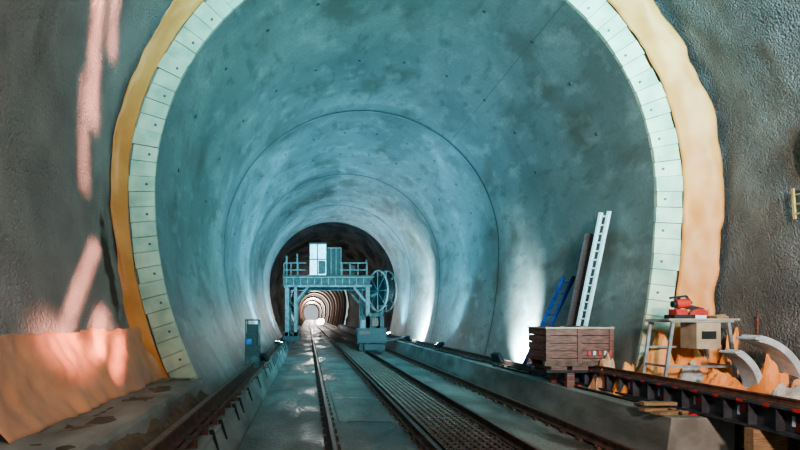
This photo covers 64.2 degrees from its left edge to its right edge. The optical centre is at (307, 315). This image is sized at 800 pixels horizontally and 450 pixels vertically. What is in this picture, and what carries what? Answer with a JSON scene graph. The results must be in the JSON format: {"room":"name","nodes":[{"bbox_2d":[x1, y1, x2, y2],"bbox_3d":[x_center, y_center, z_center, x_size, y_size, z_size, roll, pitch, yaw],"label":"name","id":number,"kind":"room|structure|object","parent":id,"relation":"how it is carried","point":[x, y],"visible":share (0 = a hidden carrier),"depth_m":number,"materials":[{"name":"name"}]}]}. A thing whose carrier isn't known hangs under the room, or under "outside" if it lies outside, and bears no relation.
{"room":"underground passage","nodes":[
{"label":"underground passage","id":0,"kind":"room"},
{"bbox_2d":[0,0,172,335],"bbox_3d":[-1.032,-2.886,3.640,5.555,10.084,15.280,0,0,0],"label":"wall","id":1,"kind":"structure","parent":0,"point":[67,67],"depth_m":8.60,"materials":[{"name":"grey concrete"}]},
{"bbox_2d":[110,0,723,377],"bbox_3d":[1.901,-3.058,11.067,10.729,9.086,0.424,0,0,0],"label":"band","id":2,"kind":"object","parent":1,"relation":"attached to","point":[693,112],"visible":0.82,"depth_m":11.07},
{"bbox_2d":[0,326,163,443],"bbox_3d":[-2.810,0.639,8.360,0.578,0.962,5.731,0,0,1],"label":"skirt","id":3,"kind":"object","parent":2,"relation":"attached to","point":[47,379],"visible":1,"depth_m":7.22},
{"bbox_2d":[0,377,205,449],"bbox_3d":[-2.870,1.333,6.700,2.060,0.474,9.400,0,0,0],"label":"ground","id":4,"kind":"structure","parent":0,"point":[132,417],"depth_m":6.82,"materials":[{"name":"grey concrete"}]},
{"bbox_2d":[270,222,394,334],"bbox_3d":[1.748,-2.511,73.125,9.745,9.144,56.250,0,0,0],"label":"tunnel","id":5,"kind":"object","parent":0,"point":[356,245],"visible":0.44,"depth_m":55.86,"materials":[{"name":"brown stone"}]},
{"bbox_2d":[116,0,683,377],"bbox_3d":[1.746,-2.968,11.340,12.260,10.781,0.001,0,0,0],"label":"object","id":6,"kind":"structure","parent":0,"point":[205,1],"depth_m":11.34,"materials":[{"name":"concrete"}]},
{"bbox_2d":[155,0,654,394],"bbox_3d":[1.746,-2.355,28.150,9.000,8.750,33.700,0,0,0],"label":"lining","id":7,"kind":"object","parent":6,"relation":"attached to","point":[543,218],"visible":0.9,"depth_m":16.27,"materials":[{"name":"concrete"}]},
{"bbox_2d":[178,1,597,354],"bbox_3d":[1.746,-2.360,24.750,8.976,8.752,26.900,0,0,0],"label":"strips","id":8,"kind":"object","parent":7,"relation":"attached to","point":[317,4],"visible":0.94,"depth_m":20.58,"materials":[{"name":"concrete"}]},
{"bbox_2d":[128,0,682,377],"bbox_3d":[1.749,-2.831,11.273,9.934,8.707,0.115,0,0,0],"label":"ring","id":9,"kind":"object","parent":7,"relation":"attached to","point":[649,94],"visible":0.88,"depth_m":11.25,"materials":[{"name":"white concrete"}]},
{"bbox_2d":[238,320,743,449],"bbox_3d":[1.250,2.170,178.625,14.500,0.300,365.250,0,0,0],"label":"floor","id":10,"kind":"structure","parent":0,"point":[289,416],"depth_m":12.62,"materials":[{"name":"concrete"}]},
{"bbox_2d":[175,326,300,449],"bbox_3d":[-2.030,1.770,51.500,1.940,0.500,97.000,0,0,0],"label":"kerb","id":11,"kind":"object","parent":10,"relation":"on","point":[236,429],"visible":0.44,"depth_m":10.99,"materials":[{"name":"concrete"}]},
{"bbox_2d":[31,378,208,449],"bbox_3d":[-2.000,1.318,7.600,0.900,0.475,7.200,0,0,0],"label":"rubble heap","id":12,"kind":"object","parent":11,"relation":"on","point":[137,441],"visible":0.41,"depth_m":7.36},
{"bbox_2d":[141,336,289,449],"bbox_3d":[-1.386,1.491,24.500,0.509,0.514,41.000,0,0,0],"label":"rail","id":13,"kind":"object","parent":11,"relation":"on","point":[174,437],"visible":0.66,"depth_m":8.84,"materials":[{"name":"metal"}]},
{"bbox_2d":[274,341,282,349],"bbox_3d":[-1.302,1.304,27.999,0.282,0.392,0.340,0,0,-34],"label":"floodlight","id":14,"kind":"object","parent":13,"relation":"on","point":[275,342],"visible":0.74,"depth_m":27.91,"materials":[{"name":"metal"}]},
{"bbox_2d":[245,319,260,367],"bbox_3d":[-1.516,0.804,17.260,0.379,1.432,0.680,0,0,0],"label":"cabinet","id":15,"kind":"object","parent":11,"relation":"on","point":[252,337],"visible":0.83,"depth_m":17.00,"materials":[{"name":"metal"}]},
{"bbox_2d":[261,353,269,367],"bbox_3d":[-1.306,1.288,18.193,0.340,0.424,0.281,0,0,40],"label":"floodlight","id":16,"kind":"object","parent":11,"relation":"on","point":[264,357],"visible":0.74,"depth_m":18.10,"materials":[{"name":"metal"}]},
{"bbox_2d":[291,290,346,326],"bbox_3d":[1.747,-2.355,231.250,8.999,8.750,260.000,0,0,0],"label":"tunnel","id":17,"kind":"object","parent":10,"relation":"on","point":[331,305],"visible":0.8,"depth_m":156.25,"materials":[{"name":"concrete"}]},
{"bbox_2d":[283,243,404,352],"bbox_3d":[1.979,-0.980,35.829,6.665,5.945,6.342,0,0,0],"label":"gantry","id":18,"kind":"object","parent":10,"relation":"on","point":[325,264],"visible":1,"depth_m":34.00,"materials":[{"name":"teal metal"}]},
{"bbox_2d":[319,355,391,421],"bbox_3d":[1.100,2.010,22.175,1.040,0.020,20.350,0,0,0],"label":"panels","id":19,"kind":"object","parent":10,"relation":"on","point":[352,401],"visible":1,"depth_m":15.80,"materials":[{"name":"concrete"}]},
{"bbox_2d":[309,322,441,449],"bbox_3d":[1.095,1.928,101.500,1.670,0.184,197.000,0,0,0],"label":"railway track","id":20,"kind":"object","parent":10,"relation":"on","point":[425,442],"visible":0.97,"depth_m":13.03,"materials":[{"name":"grey metal"}]},
{"bbox_2d":[329,336,514,449],"bbox_3d":[2.490,1.975,32.000,1.020,0.090,56.000,0,0,0],"label":"drain grating","id":21,"kind":"object","parent":10,"relation":"on","point":[446,427],"visible":0.89,"depth_m":12.83,"materials":[{"name":"metal"}]},
{"bbox_2d":[321,323,636,449],"bbox_3d":[3.840,1.928,101.500,1.560,0.184,197.000,0,0,0],"label":"railway track","id":22,"kind":"object","parent":10,"relation":"on","point":[600,442],"visible":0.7,"depth_m":12.56,"materials":[{"name":"grey metal"}]},
{"bbox_2d":[338,325,734,449],"bbox_3d":[5.250,1.690,54.200,0.940,0.660,91.600,0,0,0],"label":"kerb","id":23,"kind":"object","parent":10,"relation":"on","point":[617,419],"visible":0.63,"depth_m":10.69,"materials":[{"name":"concrete"}]},
{"bbox_2d":[405,336,411,342],"bbox_3d":[5.049,1.173,31.500,0.275,0.374,0.340,0,0,-36],"label":"floodlight","id":24,"kind":"object","parent":23,"relation":"on","point":[407,338],"visible":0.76,"depth_m":31.44,"materials":[{"name":"metal"}]},
{"bbox_2d":[435,342,444,350],"bbox_3d":[5.129,1.185,24.491,0.274,0.350,0.340,0,0,45],"label":"floodlight","id":25,"kind":"object","parent":23,"relation":"on","point":[439,345],"visible":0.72,"depth_m":24.42,"materials":[{"name":"metal"}]},
{"bbox_2d":[387,334,563,379],"bbox_3d":[5.420,1.285,29.150,0.240,0.160,31.700,0,0,0],"label":"rail","id":26,"kind":"object","parent":23,"relation":"on","point":[519,366],"visible":0.66,"depth_m":19.02,"materials":[{"name":"metal"}]},
{"bbox_2d":[491,352,503,366],"bbox_3d":[5.120,1.171,16.900,0.301,0.378,0.340,0,0,-18],"label":"floodlight","id":27,"kind":"object","parent":23,"relation":"on","point":[497,357],"visible":0.89,"depth_m":16.84,"materials":[{"name":"metal"}]},
{"bbox_2d":[387,336,682,414],"bbox_3d":[5.109,1.335,26.300,0.158,0.044,35.403,0,0,0],"label":"power cable","id":28,"kind":"object","parent":23,"relation":"on","point":[545,377],"visible":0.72,"depth_m":13.53,"materials":[{"name":"black rubber"}]},
{"bbox_2d":[523,276,575,364],"bbox_3d":[5.765,0.220,15.170,0.104,2.277,1.825,0,0,-19],"label":"ladder","id":29,"kind":"object","parent":23,"relation":"on","point":[572,279],"visible":0.6,"depth_m":14.81,"materials":[{"name":"metal"}]},
{"bbox_2d":[527,325,614,387],"bbox_3d":[5.141,0.775,12.367,1.320,1.169,1.006,0,0,0],"label":"trolley","id":30,"kind":"object","parent":23,"relation":"on","point":[569,350],"visible":0.98,"depth_m":11.90,"materials":[{"name":"brown wood"}]},
{"bbox_2d":[564,233,601,377],"bbox_3d":[5.830,-0.190,13.500,0.114,3.154,1.004,0,0,-40],"label":"board","id":31,"kind":"object","parent":23,"relation":"on","point":[588,238],"visible":0.36,"depth_m":13.41,"materials":[{"name":"wood"}]},
{"bbox_2d":[576,211,611,325],"bbox_3d":[5.790,-0.375,13.010,0.095,3.463,1.058,0,0,-30],"label":"ladder","id":32,"kind":"object","parent":23,"relation":"on","point":[608,214],"visible":0.68,"depth_m":12.86,"materials":[{"name":"white metal"}]},
{"bbox_2d":[588,352,614,390],"bbox_3d":[5.531,1.020,11.720,0.524,0.737,0.629,0,0,0],"label":"rock","id":33,"kind":"object","parent":23,"relation":"on","point":[607,362],"visible":0.49,"depth_m":11.62,"materials":[{"name":"stone"}]},
{"bbox_2d":[612,362,634,395],"bbox_3d":[5.611,1.091,10.934,0.721,0.597,0.666,0,0,0],"label":"rock","id":34,"kind":"object","parent":23,"relation":"on","point":[626,366],"visible":0.23,"depth_m":10.96,"materials":[{"name":"orange stone"}]},
{"bbox_2d":[634,401,688,415],"bbox_3d":[5.006,1.290,8.899,0.522,0.135,0.669,0,0,0],"label":"timber offcuts","id":35,"kind":"object","parent":23,"relation":"on","point":[660,408],"visible":0.96,"depth_m":8.88,"materials":[{"name":"brown wood"}]},
{"bbox_2d":[560,365,799,449],"bbox_3d":[5.450,1.475,8.420,0.400,1.090,9.840,0,0,0],"label":"rail","id":36,"kind":"object","parent":10,"relation":"on","point":[769,419],"visible":0.81,"depth_m":8.13,"materials":[{"name":"metal"}]},
{"bbox_2d":[654,0,799,446],"bbox_3d":[4.707,-2.929,3.640,5.922,10.058,15.280,0,0,0],"label":"wall","id":37,"kind":"structure","parent":0,"point":[745,54],"depth_m":10.05,"materials":[{"name":"concrete"}]},
{"bbox_2d":[756,315,758,334],"bbox_3d":[7.403,0.565,9.950,0.595,1.150,0.030,0,0,0],"label":"post","id":38,"kind":"object","parent":37,"relation":"attached to","point":[757,316],"visible":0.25,"depth_m":9.94,"materials":[{"name":"metal"}]},
{"bbox_2d":[735,424,799,449],"bbox_3d":[6.880,1.414,8.125,2.200,0.612,6.250,0,0,0],"label":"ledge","id":39,"kind":"object","parent":37,"relation":"attached to","point":[792,444],"visible":0.02,"depth_m":8.34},
{"bbox_2d":[637,330,691,378],"bbox_3d":[6.150,0.690,10.876,1.003,0.920,0.650,0,0,0],"label":"rock","id":40,"kind":"object","parent":39,"relation":"on","point":[655,355],"visible":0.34,"depth_m":10.68,"materials":[{"name":"orange stone"}]},
{"bbox_2d":[677,360,703,381],"bbox_3d":[6.346,0.939,10.417,0.588,0.421,0.333,0,0,0],"label":"heap","id":41,"kind":"object","parent":39,"relation":"on","point":[689,374],"visible":0.56,"depth_m":10.35,"materials":[{"name":"white stone"}]},
{"bbox_2d":[642,295,739,380],"bbox_3d":[6.228,0.403,10.265,1.220,1.480,0.770,0,0,0],"label":"bench","id":42,"kind":"object","parent":39,"relation":"on","point":[699,329],"visible":0.96,"depth_m":9.97,"materials":[{"name":"grey paint"}]},
{"bbox_2d":[688,309,722,377],"bbox_3d":[6.816,0.508,10.824,0.898,1.280,0.636,0,0,0],"label":"rock","id":43,"kind":"object","parent":39,"relation":"on","point":[698,355],"visible":0.17,"depth_m":10.60,"materials":[{"name":"orange stone"}]},
{"bbox_2d":[699,368,747,390],"bbox_3d":[6.142,0.968,9.428,0.797,0.364,0.407,0,0,0],"label":"rock","id":44,"kind":"object","parent":39,"relation":"on","point":[715,377],"visible":0.47,"depth_m":9.38,"materials":[{"name":"orange stone"}]},
{"bbox_2d":[718,327,738,376],"bbox_3d":[7.053,0.666,10.332,0.769,0.966,0.461,0,0,0],"label":"rock","id":45,"kind":"object","parent":39,"relation":"on","point":[724,360],"visible":0.13,"depth_m":10.33,"materials":[{"name":"orange stone"}]},
{"bbox_2d":[719,349,761,389],"bbox_3d":[6.522,0.809,9.425,0.475,0.615,0.390,0,0,0],"label":"duct","id":46,"kind":"object","parent":39,"relation":"on","point":[750,373],"visible":0.8,"depth_m":9.35,"materials":[{"name":"paint"}]},
{"bbox_2d":[735,335,799,377],"bbox_3d":[6.775,0.694,9.150,0.809,0.836,0.440,0,0,0],"label":"duct","id":47,"kind":"object","parent":39,"relation":"on","point":[786,361],"visible":0.75,"depth_m":9.03,"materials":[{"name":"paint"}]},
{"bbox_2d":[748,354,788,393],"bbox_3d":[6.844,0.848,9.286,0.574,0.604,0.488,0,0,0],"label":"rock","id":48,"kind":"object","parent":39,"relation":"on","point":[771,378],"visible":0.7,"depth_m":9.19,"materials":[{"name":"orange stone"}]},
{"bbox_2d":[770,382,799,399],"bbox_3d":[6.449,1.009,8.328,0.869,0.296,0.452,0,0,0],"label":"heap","id":49,"kind":"object","parent":39,"relation":"on","point":[781,389],"visible":0.47,"depth_m":8.32,"materials":[{"name":"grey stone"}]},
{"bbox_2d":[791,378,799,387],"bbox_3d":[6.911,0.951,8.532,0.860,0.397,0.556,0,0,0],"label":"rock","id":50,"kind":"object","parent":39,"relation":"on","point":[796,382],"visible":0.13,"depth_m":8.59,"materials":[{"name":"orange stone"}]},
{"bbox_2d":[791,188,799,218],"bbox_3d":[7.260,-1.655,9.135,0.263,0.452,0.270,0,0,0],"label":"ladder","id":51,"kind":"object","parent":37,"relation":"attached to","point":[793,191],"visible":1,"depth_m":9.23,"materials":[{"name":"yellow metal"}]}
]}

